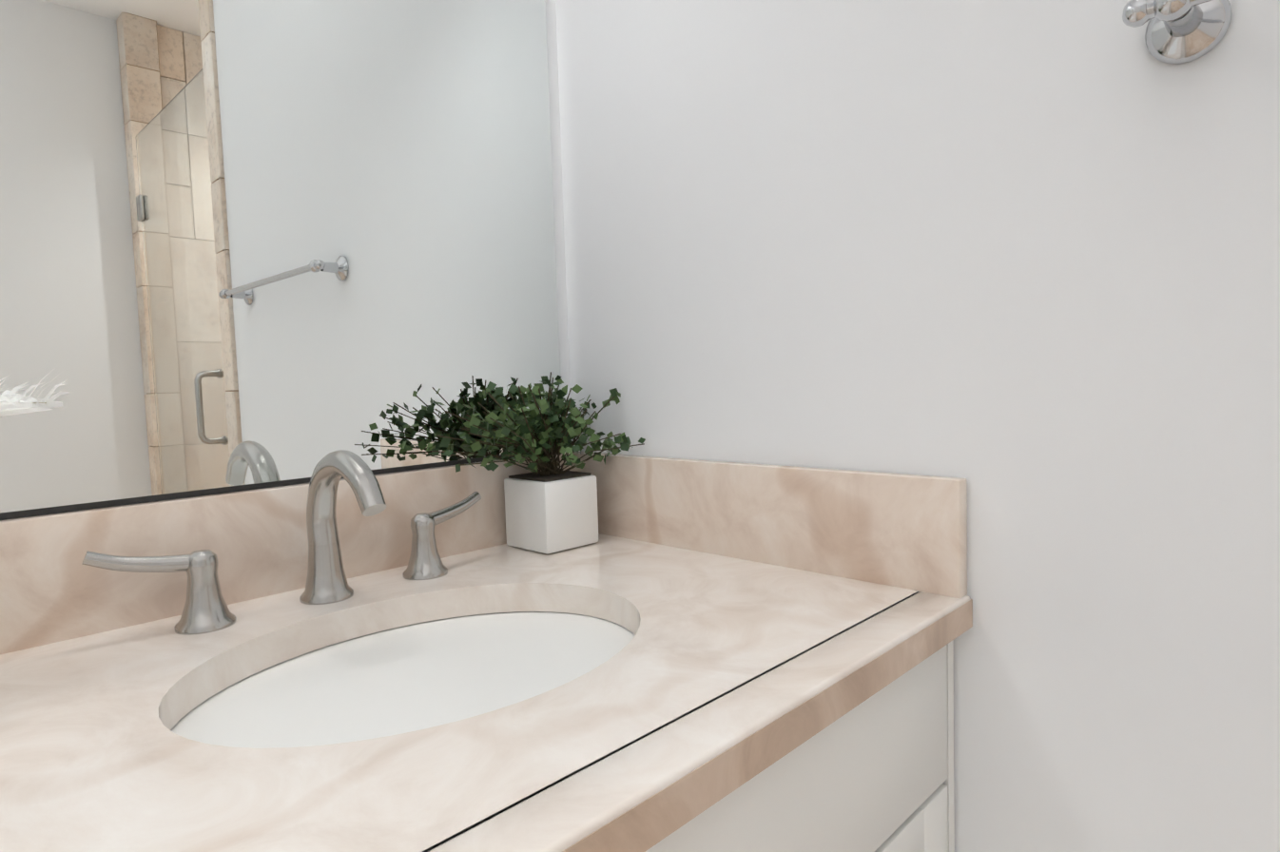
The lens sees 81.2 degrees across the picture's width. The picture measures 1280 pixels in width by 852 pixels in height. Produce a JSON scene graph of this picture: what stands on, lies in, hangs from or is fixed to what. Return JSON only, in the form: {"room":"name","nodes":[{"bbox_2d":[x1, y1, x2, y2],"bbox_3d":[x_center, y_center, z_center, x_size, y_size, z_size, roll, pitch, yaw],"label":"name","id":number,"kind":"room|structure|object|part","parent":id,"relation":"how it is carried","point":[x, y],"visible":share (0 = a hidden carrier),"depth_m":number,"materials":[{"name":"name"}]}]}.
{"room":"bathroom","nodes":[
{"label":"bathroom","id":0,"kind":"room"},
{"bbox_2d":[3,0,572,520],"bbox_3d":[-1.214,-0.165,0.088,0.100,2.444,3.250,2,5,44],"label":"wall","id":1,"kind":"structure","parent":0,"point":[557,186],"depth_m":1.13,"materials":[{"name":"white paint"}]},
{"bbox_2d":[0,0,561,520],"bbox_3d":[-0.808,-0.341,0.422,0.006,0.896,1.936,2,5,44],"label":"mirror","id":2,"kind":"object","parent":1,"relation":"attached to","point":[255,243],"visible":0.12,"depth_m":0.82,"materials":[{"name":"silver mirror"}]},
{"bbox_2d":[555,0,1279,851],"bbox_3d":[0.462,-0.255,0.650,1.513,2.444,0.100,2,5,44],"label":"wall","id":3,"kind":"structure","parent":0,"point":[1014,264],"depth_m":0.71,"materials":[{"name":"white paint"}]},
{"bbox_2d":[1122,0,1232,64],"bbox_3d":[0.624,-0.310,0.363,0.658,0.056,0.075,2,5,44],"label":"towel rail","id":4,"kind":"object","parent":3,"relation":"attached to","point":[1199,29],"visible":1,"depth_m":0.58,"materials":[{"name":"silver metal"}]},
{"bbox_3d":[-0.254,1.136,-0.795,2.763,0.100,3.150,2,5,44],"label":"floor","id":5,"kind":"structure","parent":0,"visible":0},
{"bbox_2d":[0,537,972,851],"bbox_3d":[-0.550,0.643,0.278,0.614,0.763,1.956,2,5,44],"label":"bathroom vanity","id":6,"kind":"object","parent":5,"relation":"on","point":[874,772],"depth_m":0.63,"materials":[{"name":"white paint"}]},
{"bbox_2d":[0,541,972,851],"bbox_3d":[-0.567,0.245,0.256,0.603,0.033,1.960,2,5,44],"label":"countertop","id":7,"kind":"structure","parent":6,"relation":"on","point":[591,753],"depth_m":0.50,"materials":[{"name":"beige stone"}]},
{"bbox_2d":[0,372,69,416],"bbox_3d":[-0.679,0.039,0.389,0.185,0.365,0.612,2,5,44],"label":"vase","id":8,"kind":"object","parent":7,"relation":"on","point":[11,402],"visible":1,"depth_m":0.55,"materials":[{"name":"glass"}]},
{"bbox_2d":[76,449,494,636],"bbox_3d":[-0.304,0.106,0.767,0.158,0.163,0.417,2,5,44],"label":"faucet","id":9,"kind":"object","parent":7,"relation":"on","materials":[{"name":"silver metal"}]},
{"bbox_2d":[167,586,654,780],"bbox_3d":[-0.180,0.285,0.662,0.332,0.147,0.422,2,5,44],"label":"sink","id":10,"kind":"object","parent":7,"relation":"in","point":[291,707],"depth_m":0.68,"materials":[{"name":"white ceramic"}]},
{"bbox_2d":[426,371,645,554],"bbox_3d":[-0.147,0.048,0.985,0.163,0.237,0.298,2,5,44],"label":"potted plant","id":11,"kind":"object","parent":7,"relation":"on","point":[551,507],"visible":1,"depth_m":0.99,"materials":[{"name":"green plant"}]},
{"bbox_3d":[-0.122,0.115,1.029,0.092,0.097,0.092,2,5,44],"label":"pot","id":12,"kind":"part","parent":11,"relation":"part of","materials":[{"name":"white ceramic"}]}
]}

